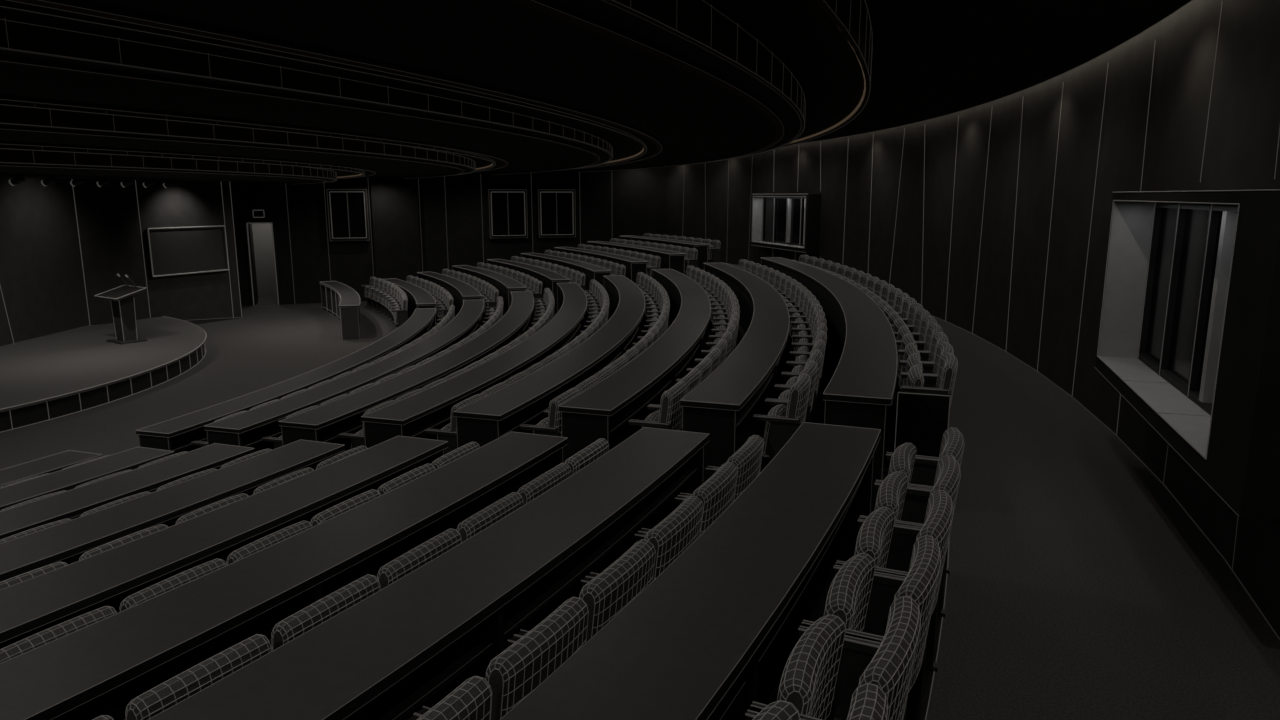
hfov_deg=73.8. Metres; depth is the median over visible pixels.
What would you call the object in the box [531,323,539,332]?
seat
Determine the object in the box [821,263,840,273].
seat
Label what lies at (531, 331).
seat
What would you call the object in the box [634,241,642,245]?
seat
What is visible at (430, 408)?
curved desk
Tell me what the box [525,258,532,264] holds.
seat
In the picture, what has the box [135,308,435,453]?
curved desk
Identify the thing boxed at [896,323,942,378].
seat
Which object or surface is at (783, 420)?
seat
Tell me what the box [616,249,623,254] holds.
seat
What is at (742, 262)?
seat
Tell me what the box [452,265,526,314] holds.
curved desk
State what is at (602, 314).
seat
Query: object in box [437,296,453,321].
seat
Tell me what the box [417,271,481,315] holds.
curved desk
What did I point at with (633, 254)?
seat
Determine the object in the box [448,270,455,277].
seat
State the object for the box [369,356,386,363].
seat
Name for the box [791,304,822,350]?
seat
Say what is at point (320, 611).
seat
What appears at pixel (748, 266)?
seat
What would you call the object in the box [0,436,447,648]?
curved desk
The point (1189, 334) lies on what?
window
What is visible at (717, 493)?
seat
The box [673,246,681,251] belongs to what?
seat
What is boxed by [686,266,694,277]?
seat
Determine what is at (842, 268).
seat
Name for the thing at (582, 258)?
seat
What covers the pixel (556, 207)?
window
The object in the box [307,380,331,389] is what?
seat
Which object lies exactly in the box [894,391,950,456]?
end panel
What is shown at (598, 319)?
seat
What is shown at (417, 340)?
seat
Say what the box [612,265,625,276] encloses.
seat
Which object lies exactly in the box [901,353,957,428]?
seat
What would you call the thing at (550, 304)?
seat
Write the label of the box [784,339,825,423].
seat
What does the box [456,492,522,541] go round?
seat
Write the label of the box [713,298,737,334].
seat
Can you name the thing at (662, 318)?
seat
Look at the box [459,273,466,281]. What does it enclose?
seat
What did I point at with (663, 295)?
seat
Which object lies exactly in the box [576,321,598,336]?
seat
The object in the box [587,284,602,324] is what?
seat
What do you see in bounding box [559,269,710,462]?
curved desk
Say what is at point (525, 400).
curved desk
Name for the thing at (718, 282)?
seat
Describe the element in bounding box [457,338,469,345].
seat
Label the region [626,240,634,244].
seat
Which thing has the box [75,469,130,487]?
seat
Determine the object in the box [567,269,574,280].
seat
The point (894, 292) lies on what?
seat
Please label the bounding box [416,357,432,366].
seat
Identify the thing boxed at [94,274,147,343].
podium
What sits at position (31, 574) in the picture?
seat
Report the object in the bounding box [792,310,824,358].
seat
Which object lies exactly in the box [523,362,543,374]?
seat
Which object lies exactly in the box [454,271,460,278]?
seat
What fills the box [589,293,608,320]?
seat
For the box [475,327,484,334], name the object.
seat
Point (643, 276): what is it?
seat
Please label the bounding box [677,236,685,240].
seat
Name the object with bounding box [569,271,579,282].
seat
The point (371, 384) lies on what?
seat
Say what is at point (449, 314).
seat
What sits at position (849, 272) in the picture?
seat
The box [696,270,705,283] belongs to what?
seat
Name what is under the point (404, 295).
seat
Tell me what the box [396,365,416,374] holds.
seat
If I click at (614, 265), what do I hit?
seat
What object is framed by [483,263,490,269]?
seat
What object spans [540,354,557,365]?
seat
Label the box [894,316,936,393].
seat
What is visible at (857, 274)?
seat
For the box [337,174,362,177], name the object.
recessed light
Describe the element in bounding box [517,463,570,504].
seat
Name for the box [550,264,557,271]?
seat
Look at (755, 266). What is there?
seat
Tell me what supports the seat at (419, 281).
on the floor at (272, 344)
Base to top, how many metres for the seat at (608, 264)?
0.853 m
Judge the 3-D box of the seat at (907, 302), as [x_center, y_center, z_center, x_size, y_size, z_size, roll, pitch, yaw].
[2.975,-0.300,9.888,0.392,0.833,0.540,2,11,9]
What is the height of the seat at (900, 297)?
0.833 m
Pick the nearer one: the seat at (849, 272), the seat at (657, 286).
the seat at (849, 272)
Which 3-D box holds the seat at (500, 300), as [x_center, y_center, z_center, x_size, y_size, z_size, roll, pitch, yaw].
[-2.971,-0.806,17.504,0.365,0.853,0.540,-2,11,-9]
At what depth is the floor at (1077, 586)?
4.40 m
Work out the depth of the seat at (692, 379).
7.12 m
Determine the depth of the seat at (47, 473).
6.91 m
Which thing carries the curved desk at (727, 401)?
on the floor at (1077, 586)
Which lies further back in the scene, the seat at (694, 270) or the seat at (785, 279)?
the seat at (694, 270)
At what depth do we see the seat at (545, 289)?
18.22 m
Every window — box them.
[326,189,369,240]
[488,189,527,238]
[537,189,575,237]
[751,194,820,252]
[1095,189,1279,519]
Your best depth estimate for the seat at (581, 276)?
19.70 m
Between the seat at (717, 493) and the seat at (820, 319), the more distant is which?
the seat at (820, 319)
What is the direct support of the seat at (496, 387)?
on the floor at (1077, 586)
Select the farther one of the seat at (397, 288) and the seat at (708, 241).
the seat at (708, 241)
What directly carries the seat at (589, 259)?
on the floor at (1077, 586)
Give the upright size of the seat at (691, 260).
0.853 m
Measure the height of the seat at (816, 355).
0.852 m
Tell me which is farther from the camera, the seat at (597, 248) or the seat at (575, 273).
the seat at (597, 248)
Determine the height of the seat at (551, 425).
0.852 m
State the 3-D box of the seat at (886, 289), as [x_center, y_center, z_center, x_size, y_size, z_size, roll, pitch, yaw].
[3.177,-0.593,11.402,0.392,0.833,0.540,1,11,6]
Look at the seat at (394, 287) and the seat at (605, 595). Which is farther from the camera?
the seat at (394, 287)
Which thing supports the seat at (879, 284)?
on the floor at (1077, 586)
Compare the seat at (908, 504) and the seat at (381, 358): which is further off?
the seat at (381, 358)
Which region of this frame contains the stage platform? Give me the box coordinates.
[0,316,206,432]
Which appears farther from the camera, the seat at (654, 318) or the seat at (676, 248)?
the seat at (676, 248)
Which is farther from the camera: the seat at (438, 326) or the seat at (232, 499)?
the seat at (438, 326)
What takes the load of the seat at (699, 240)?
on the floor at (1077, 586)
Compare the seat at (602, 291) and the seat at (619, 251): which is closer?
the seat at (602, 291)
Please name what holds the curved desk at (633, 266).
on the floor at (1077, 586)
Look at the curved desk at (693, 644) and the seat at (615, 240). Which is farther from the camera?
the seat at (615, 240)
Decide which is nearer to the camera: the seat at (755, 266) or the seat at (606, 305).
the seat at (606, 305)
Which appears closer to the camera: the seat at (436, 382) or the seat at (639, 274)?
the seat at (436, 382)
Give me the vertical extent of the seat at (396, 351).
0.853 m
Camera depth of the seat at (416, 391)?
8.52 m
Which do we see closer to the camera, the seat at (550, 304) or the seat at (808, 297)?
the seat at (808, 297)
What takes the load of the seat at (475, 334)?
on the floor at (1077, 586)
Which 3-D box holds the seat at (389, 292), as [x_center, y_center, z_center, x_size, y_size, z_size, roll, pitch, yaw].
[-6.564,-1.560,22.246,0.365,0.853,0.540,-5,12,-25]
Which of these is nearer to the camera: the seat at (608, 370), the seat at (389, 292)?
the seat at (608, 370)
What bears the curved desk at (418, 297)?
on the floor at (272, 344)
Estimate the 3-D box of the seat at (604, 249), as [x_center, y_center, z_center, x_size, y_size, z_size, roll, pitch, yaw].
[-1.091,-2.814,24.512,0.365,0.853,0.540,-5,12,-25]
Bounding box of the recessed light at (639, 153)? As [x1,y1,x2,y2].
[604,148,643,163]
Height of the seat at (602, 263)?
0.853 m
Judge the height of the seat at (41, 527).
0.852 m
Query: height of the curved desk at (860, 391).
0.760 m
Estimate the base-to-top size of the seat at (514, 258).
0.853 m
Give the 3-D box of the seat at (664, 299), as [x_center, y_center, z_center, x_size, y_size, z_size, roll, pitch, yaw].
[0.297,-0.577,13.792,0.365,0.853,0.540,0,11,1]
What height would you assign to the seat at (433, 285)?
0.853 m
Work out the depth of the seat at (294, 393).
9.94 m
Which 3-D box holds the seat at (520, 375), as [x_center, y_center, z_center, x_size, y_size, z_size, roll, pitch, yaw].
[-1.379,0.561,8.757,0.365,0.852,0.540,3,11,14]
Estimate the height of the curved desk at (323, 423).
0.761 m
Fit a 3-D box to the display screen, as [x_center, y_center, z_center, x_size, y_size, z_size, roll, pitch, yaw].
[-10.839,-2.641,20.520,0.105,1.129,2.058,5,12,25]
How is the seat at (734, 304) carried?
on the floor at (1077, 586)
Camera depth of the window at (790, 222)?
21.44 m
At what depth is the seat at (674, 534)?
3.53 m
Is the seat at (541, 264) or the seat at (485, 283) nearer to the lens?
the seat at (485, 283)
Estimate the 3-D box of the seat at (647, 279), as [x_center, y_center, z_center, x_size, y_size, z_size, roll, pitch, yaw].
[0.076,-1.260,17.326,0.365,0.853,0.540,-2,11,-8]
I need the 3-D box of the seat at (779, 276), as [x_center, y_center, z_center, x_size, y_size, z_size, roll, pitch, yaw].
[2.295,-1.052,14.565,0.365,0.853,0.540,0,11,-1]
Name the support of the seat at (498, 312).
on the floor at (1077, 586)
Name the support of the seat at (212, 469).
on the floor at (1077, 586)
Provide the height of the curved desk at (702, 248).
0.765 m
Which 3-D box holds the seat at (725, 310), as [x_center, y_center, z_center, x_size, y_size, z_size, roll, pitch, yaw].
[1.270,-0.571,12.920,0.365,0.853,0.540,1,11,3]
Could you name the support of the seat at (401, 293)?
on the floor at (272, 344)
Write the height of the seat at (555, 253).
0.853 m
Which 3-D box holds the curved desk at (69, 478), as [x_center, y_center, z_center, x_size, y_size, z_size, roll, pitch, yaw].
[-5.548,1.657,5.030,0.637,0.756,5.914,6,12,27]
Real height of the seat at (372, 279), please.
0.853 m
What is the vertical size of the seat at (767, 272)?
0.853 m
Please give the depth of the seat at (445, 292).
20.38 m
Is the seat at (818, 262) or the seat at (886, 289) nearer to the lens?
the seat at (886, 289)
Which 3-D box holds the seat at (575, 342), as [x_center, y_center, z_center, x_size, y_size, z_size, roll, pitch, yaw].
[-0.968,0.174,10.754,0.365,0.853,0.540,2,11,9]
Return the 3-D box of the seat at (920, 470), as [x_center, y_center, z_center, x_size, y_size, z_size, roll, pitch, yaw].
[1.419,0.772,4.348,0.391,0.831,0.540,4,12,21]
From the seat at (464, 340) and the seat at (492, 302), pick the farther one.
the seat at (492, 302)
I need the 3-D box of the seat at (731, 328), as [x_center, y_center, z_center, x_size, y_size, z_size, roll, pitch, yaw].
[0.915,0.024,9.846,0.365,0.852,0.540,2,11,10]
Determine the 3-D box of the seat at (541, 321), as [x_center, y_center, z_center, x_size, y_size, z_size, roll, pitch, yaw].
[-1.707,-0.230,13.685,0.365,0.853,0.540,0,11,1]
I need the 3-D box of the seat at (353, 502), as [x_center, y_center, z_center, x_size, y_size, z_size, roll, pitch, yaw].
[-1.701,1.168,4.778,0.365,0.852,0.540,5,12,23]
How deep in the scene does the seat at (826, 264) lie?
15.40 m
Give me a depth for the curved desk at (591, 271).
21.59 m
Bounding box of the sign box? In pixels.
[252,210,264,217]
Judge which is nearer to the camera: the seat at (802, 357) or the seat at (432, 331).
the seat at (802, 357)
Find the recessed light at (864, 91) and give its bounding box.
[789,28,865,143]
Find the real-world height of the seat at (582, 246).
0.853 m
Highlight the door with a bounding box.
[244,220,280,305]
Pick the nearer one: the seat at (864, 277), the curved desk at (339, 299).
the seat at (864, 277)
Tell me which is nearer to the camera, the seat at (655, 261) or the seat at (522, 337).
the seat at (522, 337)
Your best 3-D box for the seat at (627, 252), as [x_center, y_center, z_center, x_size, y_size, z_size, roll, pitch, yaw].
[-0.430,-2.525,23.019,0.365,0.853,0.540,-4,12,-21]
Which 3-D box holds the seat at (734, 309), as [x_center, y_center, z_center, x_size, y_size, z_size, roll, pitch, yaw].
[1.143,-0.273,11.377,0.365,0.853,0.540,1,11,6]
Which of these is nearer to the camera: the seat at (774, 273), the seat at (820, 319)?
the seat at (820, 319)
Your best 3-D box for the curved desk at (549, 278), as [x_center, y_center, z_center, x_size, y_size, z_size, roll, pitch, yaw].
[-2.964,-2.063,22.548,0.692,0.765,6.786,-5,12,-22]
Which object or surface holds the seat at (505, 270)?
on the floor at (1077, 586)
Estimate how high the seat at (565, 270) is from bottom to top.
0.853 m
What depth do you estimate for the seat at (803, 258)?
16.93 m
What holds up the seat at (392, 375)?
on the floor at (1077, 586)
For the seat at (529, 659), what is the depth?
2.57 m
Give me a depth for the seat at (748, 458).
4.50 m
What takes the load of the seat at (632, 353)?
on the floor at (1077, 586)
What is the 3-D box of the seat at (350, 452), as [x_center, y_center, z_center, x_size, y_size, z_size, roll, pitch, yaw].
[-2.211,1.061,6.172,0.365,0.852,0.540,4,12,21]
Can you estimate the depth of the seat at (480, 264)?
25.08 m
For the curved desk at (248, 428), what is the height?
0.761 m
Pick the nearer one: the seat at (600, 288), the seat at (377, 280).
the seat at (600, 288)
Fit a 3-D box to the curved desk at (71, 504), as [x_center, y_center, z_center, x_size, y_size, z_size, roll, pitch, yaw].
[-4.688,1.597,4.499,0.639,0.755,6.098,6,12,27]
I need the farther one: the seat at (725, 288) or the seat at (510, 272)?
the seat at (510, 272)
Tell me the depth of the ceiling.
5.92 m
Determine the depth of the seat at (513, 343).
11.49 m
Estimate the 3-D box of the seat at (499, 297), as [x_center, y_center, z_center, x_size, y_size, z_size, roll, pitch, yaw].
[-3.064,-0.906,18.021,0.365,0.853,0.540,-2,11,-11]
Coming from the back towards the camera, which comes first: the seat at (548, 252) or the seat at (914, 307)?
the seat at (548, 252)
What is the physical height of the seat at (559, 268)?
0.853 m
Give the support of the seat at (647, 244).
on the floor at (1077, 586)
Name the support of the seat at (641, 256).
on the floor at (1077, 586)
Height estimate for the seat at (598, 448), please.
0.852 m
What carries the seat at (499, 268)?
on the floor at (1077, 586)
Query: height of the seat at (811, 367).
0.852 m
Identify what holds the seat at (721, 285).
on the floor at (1077, 586)
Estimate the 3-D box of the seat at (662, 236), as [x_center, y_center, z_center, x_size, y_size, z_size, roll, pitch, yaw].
[0.633,-3.320,25.495,0.392,0.833,0.540,-5,12,-25]
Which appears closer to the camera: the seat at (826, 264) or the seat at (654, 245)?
the seat at (826, 264)
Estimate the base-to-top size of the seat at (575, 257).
0.853 m
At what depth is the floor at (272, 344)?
15.18 m
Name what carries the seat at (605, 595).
on the floor at (1077, 586)
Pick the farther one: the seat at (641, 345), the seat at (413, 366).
the seat at (413, 366)
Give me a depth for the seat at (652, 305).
14.86 m
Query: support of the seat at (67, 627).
on the floor at (1077, 586)
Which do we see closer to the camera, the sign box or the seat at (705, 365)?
the seat at (705, 365)
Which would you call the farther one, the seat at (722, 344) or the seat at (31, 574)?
the seat at (722, 344)
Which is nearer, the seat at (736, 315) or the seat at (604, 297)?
the seat at (736, 315)
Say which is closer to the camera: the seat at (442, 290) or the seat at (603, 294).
the seat at (603, 294)
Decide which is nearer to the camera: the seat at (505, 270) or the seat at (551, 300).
the seat at (551, 300)
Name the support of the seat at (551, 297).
on the floor at (1077, 586)
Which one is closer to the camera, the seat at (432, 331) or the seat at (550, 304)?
the seat at (432, 331)
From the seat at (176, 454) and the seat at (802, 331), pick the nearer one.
the seat at (176, 454)
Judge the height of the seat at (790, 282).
0.853 m
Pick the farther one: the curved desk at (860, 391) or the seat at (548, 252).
the seat at (548, 252)
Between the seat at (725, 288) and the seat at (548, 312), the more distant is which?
the seat at (548, 312)
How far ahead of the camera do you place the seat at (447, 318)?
16.16 m
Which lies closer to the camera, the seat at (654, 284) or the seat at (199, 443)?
the seat at (199, 443)
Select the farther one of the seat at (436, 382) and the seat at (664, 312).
the seat at (664, 312)
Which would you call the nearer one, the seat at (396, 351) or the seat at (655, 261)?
the seat at (396, 351)
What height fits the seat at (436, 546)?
0.851 m
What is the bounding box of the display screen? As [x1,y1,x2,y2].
[146,225,228,276]
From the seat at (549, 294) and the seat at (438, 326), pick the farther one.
the seat at (549, 294)
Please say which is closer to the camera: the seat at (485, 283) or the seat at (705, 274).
the seat at (705, 274)
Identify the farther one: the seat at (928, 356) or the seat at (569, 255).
the seat at (569, 255)
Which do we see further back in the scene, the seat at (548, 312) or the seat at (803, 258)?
the seat at (803, 258)
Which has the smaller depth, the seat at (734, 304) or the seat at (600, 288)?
the seat at (734, 304)
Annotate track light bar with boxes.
[0,173,180,187]
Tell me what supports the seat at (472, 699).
on the floor at (1077, 586)
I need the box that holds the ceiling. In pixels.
[0,0,1191,183]
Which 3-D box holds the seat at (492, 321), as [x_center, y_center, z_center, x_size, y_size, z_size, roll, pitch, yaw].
[-2.712,-0.301,14.896,0.365,0.853,0.540,0,11,-2]
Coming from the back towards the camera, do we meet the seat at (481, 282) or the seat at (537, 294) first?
the seat at (481, 282)
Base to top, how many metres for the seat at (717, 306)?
0.853 m
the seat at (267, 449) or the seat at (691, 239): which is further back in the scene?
the seat at (691, 239)
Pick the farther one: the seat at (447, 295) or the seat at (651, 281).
the seat at (447, 295)
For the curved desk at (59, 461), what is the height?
0.756 m
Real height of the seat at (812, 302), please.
0.853 m
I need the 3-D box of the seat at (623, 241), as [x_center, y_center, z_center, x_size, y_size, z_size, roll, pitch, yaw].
[-0.613,-3.215,25.742,0.365,0.853,0.540,-6,12,-27]
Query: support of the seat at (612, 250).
on the floor at (1077, 586)
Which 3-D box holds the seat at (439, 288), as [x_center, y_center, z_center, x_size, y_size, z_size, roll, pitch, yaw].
[-5.070,-1.386,21.343,0.365,0.853,0.540,-4,12,-21]
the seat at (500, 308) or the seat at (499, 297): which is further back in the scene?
the seat at (499, 297)
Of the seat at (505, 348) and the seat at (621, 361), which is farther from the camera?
the seat at (505, 348)
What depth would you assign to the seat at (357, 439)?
7.97 m
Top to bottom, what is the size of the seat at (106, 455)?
0.852 m
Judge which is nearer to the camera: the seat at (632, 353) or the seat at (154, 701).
the seat at (154, 701)
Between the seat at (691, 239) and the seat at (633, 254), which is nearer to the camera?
the seat at (633, 254)
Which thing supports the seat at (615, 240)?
on the floor at (1077, 586)
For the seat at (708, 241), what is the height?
0.833 m
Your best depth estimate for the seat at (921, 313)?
8.85 m
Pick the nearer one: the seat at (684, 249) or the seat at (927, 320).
the seat at (927, 320)
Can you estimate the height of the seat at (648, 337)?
0.853 m
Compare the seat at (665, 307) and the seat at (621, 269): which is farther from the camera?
the seat at (621, 269)
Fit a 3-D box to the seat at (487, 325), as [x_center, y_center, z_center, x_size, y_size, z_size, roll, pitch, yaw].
[-2.701,-0.200,14.371,0.365,0.853,0.540,0,11,0]
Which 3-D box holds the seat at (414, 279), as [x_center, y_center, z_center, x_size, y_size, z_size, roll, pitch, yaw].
[-6.412,-1.909,24.049,0.365,0.853,0.540,-6,13,-30]
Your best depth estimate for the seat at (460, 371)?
9.50 m
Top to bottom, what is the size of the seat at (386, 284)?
0.853 m
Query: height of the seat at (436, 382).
0.852 m
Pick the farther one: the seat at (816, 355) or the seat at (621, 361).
the seat at (621, 361)
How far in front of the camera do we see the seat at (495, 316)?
15.24 m
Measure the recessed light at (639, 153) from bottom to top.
0.030 m
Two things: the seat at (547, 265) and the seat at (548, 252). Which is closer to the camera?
the seat at (547, 265)
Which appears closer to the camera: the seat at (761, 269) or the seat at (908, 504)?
the seat at (908, 504)
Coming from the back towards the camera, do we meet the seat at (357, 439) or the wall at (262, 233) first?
the wall at (262, 233)
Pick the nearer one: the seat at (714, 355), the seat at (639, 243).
the seat at (714, 355)
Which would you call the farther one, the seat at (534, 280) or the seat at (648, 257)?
the seat at (648, 257)
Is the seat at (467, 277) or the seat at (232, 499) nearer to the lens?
the seat at (232, 499)
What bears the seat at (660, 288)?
on the floor at (1077, 586)
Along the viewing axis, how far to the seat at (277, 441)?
8.42 m
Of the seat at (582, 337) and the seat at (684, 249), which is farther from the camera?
the seat at (684, 249)
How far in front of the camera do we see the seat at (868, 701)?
2.08 m
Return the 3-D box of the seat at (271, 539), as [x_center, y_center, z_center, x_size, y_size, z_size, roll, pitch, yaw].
[-1.913,1.257,4.319,0.364,0.851,0.540,5,12,24]
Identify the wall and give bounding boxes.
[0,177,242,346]
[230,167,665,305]
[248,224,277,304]
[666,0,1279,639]
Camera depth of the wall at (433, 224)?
25.61 m
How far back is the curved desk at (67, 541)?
5.25 m
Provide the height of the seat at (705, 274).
0.853 m
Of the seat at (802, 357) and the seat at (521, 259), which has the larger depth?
the seat at (521, 259)
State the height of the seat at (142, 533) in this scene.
0.852 m
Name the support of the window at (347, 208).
in the wall at (433, 224)
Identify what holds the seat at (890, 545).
on the floor at (1077, 586)
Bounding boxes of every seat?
[0,473,47,487]
[0,518,70,542]
[0,562,67,589]
[0,606,116,662]
[1,490,65,510]
[62,455,108,469]
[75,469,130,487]
[79,524,167,560]
[80,491,150,516]
[92,715,113,719]
[120,558,226,611]
[125,634,270,719]
[138,451,186,467]
[156,468,216,490]
[175,493,247,524]
[191,411,245,446]
[221,448,271,467]
[226,520,312,564]
[250,399,278,409]
[253,467,313,493]
[262,405,317,448]
[271,574,380,650]
[280,389,306,399]
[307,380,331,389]
[310,489,380,525]
[316,446,367,468]
[320,394,348,405]
[331,371,351,379]
[339,400,396,448]
[349,383,374,394]
[352,364,370,371]
[361,277,375,307]
[366,278,381,309]
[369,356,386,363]
[371,280,386,312]
[374,374,396,383]
[375,282,390,314]
[377,528,461,588]
[378,463,434,494]
[379,283,394,316]
[383,285,397,318]
[386,287,400,322]
[386,350,399,356]
[388,290,403,323]
[390,292,405,326]
[391,294,406,316]
[392,297,407,326]
[395,389,422,400]
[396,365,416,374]
[398,344,411,350]
[406,275,413,282]
[408,676,491,719]
[409,338,421,344]
[412,277,417,284]
[413,597,588,719]
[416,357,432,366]
[417,278,423,287]
[419,333,429,339]
[421,378,445,389]
[422,280,428,289]
[425,394,482,454]
[426,282,432,291]
[427,328,436,334]
[429,283,436,293]
[431,285,440,296]
[432,312,451,327]
[432,315,449,328]
[432,350,447,358]
[432,441,479,468]
[433,287,443,319]
[434,324,441,330]
[435,289,446,322]
[435,308,453,323]
[436,291,449,315]
[436,294,451,318]
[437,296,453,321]
[437,305,454,319]
[438,319,446,327]
[442,269,448,275]
[444,369,465,379]
[446,344,459,351]
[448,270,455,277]
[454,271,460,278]
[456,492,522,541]
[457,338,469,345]
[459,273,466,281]
[463,361,482,370]
[465,275,470,283]
[466,332,477,339]
[469,276,475,286]
[474,278,480,288]
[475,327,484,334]
[477,262,484,268]
[477,280,484,291]
[479,353,496,362]
[480,282,488,293]
[480,313,497,326]
[480,382,506,396]
[481,284,492,318]
[482,286,495,320]
[482,322,490,330]
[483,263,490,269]
[483,306,502,321]
[483,310,500,323]
[484,289,498,316]
[486,296,502,313]
[486,299,503,313]
[486,303,502,317]
[487,318,494,325]
[490,265,496,271]
[494,346,508,355]
[496,266,502,273]
[502,268,508,275]
[504,372,526,384]
[506,339,518,348]
[507,269,514,277]
[511,256,518,261]
[513,271,519,280]
[514,539,655,641]
[516,334,527,342]
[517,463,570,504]
[518,257,525,262]
[518,273,524,282]
[520,388,578,436]
[522,274,528,285]
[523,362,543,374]
[524,314,548,332]
[524,328,534,336]
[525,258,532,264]
[526,276,533,287]
[526,278,537,290]
[531,281,542,319]
[531,310,550,324]
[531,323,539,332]
[532,260,538,266]
[534,288,550,314]
[534,290,551,317]
[534,306,552,320]
[535,293,553,317]
[535,303,553,318]
[536,296,553,313]
[536,299,554,316]
[537,318,544,328]
[538,261,545,267]
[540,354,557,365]
[544,262,551,269]
[545,250,552,254]
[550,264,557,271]
[552,251,559,256]
[553,346,569,357]
[556,265,563,274]
[559,252,566,257]
[562,267,568,276]
[565,339,578,350]
[565,438,608,474]
[566,253,573,258]
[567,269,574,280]
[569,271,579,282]
[573,254,580,260]
[574,376,597,393]
[575,333,586,343]
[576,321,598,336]
[577,273,585,289]
[578,244,585,248]
[580,256,586,261]
[580,316,602,332]
[582,327,592,338]
[584,279,596,319]
[584,312,605,327]
[585,245,593,249]
[585,496,702,580]
[586,257,593,263]
[586,282,599,320]
[586,307,607,324]
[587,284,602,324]
[587,287,604,315]
[588,290,606,316]
[588,303,608,320]
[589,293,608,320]
[589,296,608,312]
[589,300,608,316]
[593,246,601,250]
[593,258,600,265]
[593,365,613,381]
[599,260,606,267]
[601,247,609,252]
[605,261,612,269]
[608,248,616,253]
[609,356,626,371]
[610,238,618,242]
[611,263,618,274]
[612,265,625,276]
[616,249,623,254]
[618,239,626,243]
[622,347,637,362]
[623,250,630,256]
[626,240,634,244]
[626,326,658,350]
[626,332,653,351]
[629,381,686,430]
[630,252,638,257]
[633,320,662,343]
[633,340,646,354]
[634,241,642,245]
[635,272,643,285]
[637,253,645,259]
[638,274,648,287]
[638,315,665,336]
[638,462,737,534]
[640,277,652,319]
[642,242,649,246]
[642,279,656,320]
[642,310,667,330]
[644,254,652,264]
[644,282,659,324]
[644,305,669,327]
[645,284,662,328]
[645,287,664,319]
[646,290,666,323]
[646,301,669,327]
[647,256,660,277]
[647,294,668,324]
[647,297,669,323]
[648,368,700,405]
[650,243,657,247]
[657,244,665,248]
[660,235,668,238]
[665,245,673,250]
[665,357,711,390]
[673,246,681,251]
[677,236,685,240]
[677,348,720,379]
[677,435,763,500]
[680,247,689,257]
[685,237,694,241]
[685,248,697,274]
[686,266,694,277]
[688,339,726,368]
[691,268,699,280]
[694,238,702,242]
[695,331,731,359]
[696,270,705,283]
[699,272,710,286]
[702,239,711,243]
[702,275,714,289]
[705,277,719,292]
[706,318,738,347]
[706,324,735,353]
[707,280,723,326]
[708,240,720,262]
[708,283,727,330]
[710,286,730,334]
[710,312,739,344]
[711,290,733,322]
[712,294,736,328]
[712,307,739,332]
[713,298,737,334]
[713,302,739,333]
[738,259,747,269]
[745,261,753,272]
[745,683,887,719]
[747,596,920,719]
[751,263,760,275]
[753,373,810,462]
[757,265,767,278]
[763,268,773,282]
[765,360,817,422]
[769,270,779,286]
[774,273,785,289]
[775,349,822,422]
[777,276,791,293]
[780,279,796,296]
[783,282,802,301]
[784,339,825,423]
[786,286,806,345]
[787,290,811,347]
[788,331,826,422]
[789,294,815,359]
[790,299,819,360]
[790,323,826,409]
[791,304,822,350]
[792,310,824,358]
[792,316,826,356]
[793,255,808,263]
[800,257,816,265]
[800,535,940,719]
[807,258,824,268]
[813,261,832,270]
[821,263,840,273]
[828,265,848,276]
[834,268,856,279]
[834,490,953,714]
[841,271,864,283]
[847,273,872,287]
[854,277,879,292]
[858,455,960,664]
[860,280,887,297]
[867,284,894,301]
[873,288,902,306]
[875,427,964,611]
[878,293,909,312]
[884,298,916,318]
[888,303,923,325]
[891,309,929,392]
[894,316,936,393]
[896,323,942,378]
[898,332,948,387]
[900,342,953,385]
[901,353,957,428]
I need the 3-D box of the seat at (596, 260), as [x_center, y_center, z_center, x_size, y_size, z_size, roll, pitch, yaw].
[-1.217,-2.228,22.324,0.365,0.853,0.540,-4,12,-20]
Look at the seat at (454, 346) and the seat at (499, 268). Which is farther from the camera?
the seat at (499, 268)
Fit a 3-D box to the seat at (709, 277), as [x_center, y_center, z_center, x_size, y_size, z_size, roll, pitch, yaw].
[1.223,-1.169,16.013,0.365,0.853,0.540,-1,11,-4]
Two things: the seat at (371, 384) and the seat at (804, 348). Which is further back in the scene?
the seat at (371, 384)
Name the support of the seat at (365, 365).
on the floor at (272, 344)
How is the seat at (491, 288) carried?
on the floor at (1077, 586)
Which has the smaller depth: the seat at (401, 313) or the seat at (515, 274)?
the seat at (401, 313)
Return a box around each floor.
[0,301,436,469]
[454,264,1279,719]
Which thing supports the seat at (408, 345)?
on the floor at (272, 344)
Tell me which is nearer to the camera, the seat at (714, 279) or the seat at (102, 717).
the seat at (102, 717)
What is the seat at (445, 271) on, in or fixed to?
on the floor at (1077, 586)
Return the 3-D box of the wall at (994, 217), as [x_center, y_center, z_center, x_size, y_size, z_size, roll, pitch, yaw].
[1.343,-1.608,9.890,6.917,3.600,36.855,2,11,9]
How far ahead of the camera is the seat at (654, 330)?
10.56 m
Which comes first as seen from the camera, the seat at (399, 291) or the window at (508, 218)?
the seat at (399, 291)
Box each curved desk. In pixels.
[0,431,567,719]
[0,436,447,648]
[0,439,344,581]
[0,443,254,539]
[0,447,173,510]
[0,450,102,486]
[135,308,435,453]
[148,427,709,719]
[204,299,483,451]
[278,291,533,452]
[319,281,360,339]
[361,282,586,447]
[382,278,435,320]
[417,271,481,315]
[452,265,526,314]
[453,275,644,447]
[487,259,570,312]
[500,422,880,719]
[521,253,611,289]
[554,247,647,282]
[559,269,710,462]
[587,241,685,274]
[620,235,708,269]
[680,262,789,482]
[760,257,897,509]
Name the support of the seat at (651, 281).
on the floor at (1077, 586)

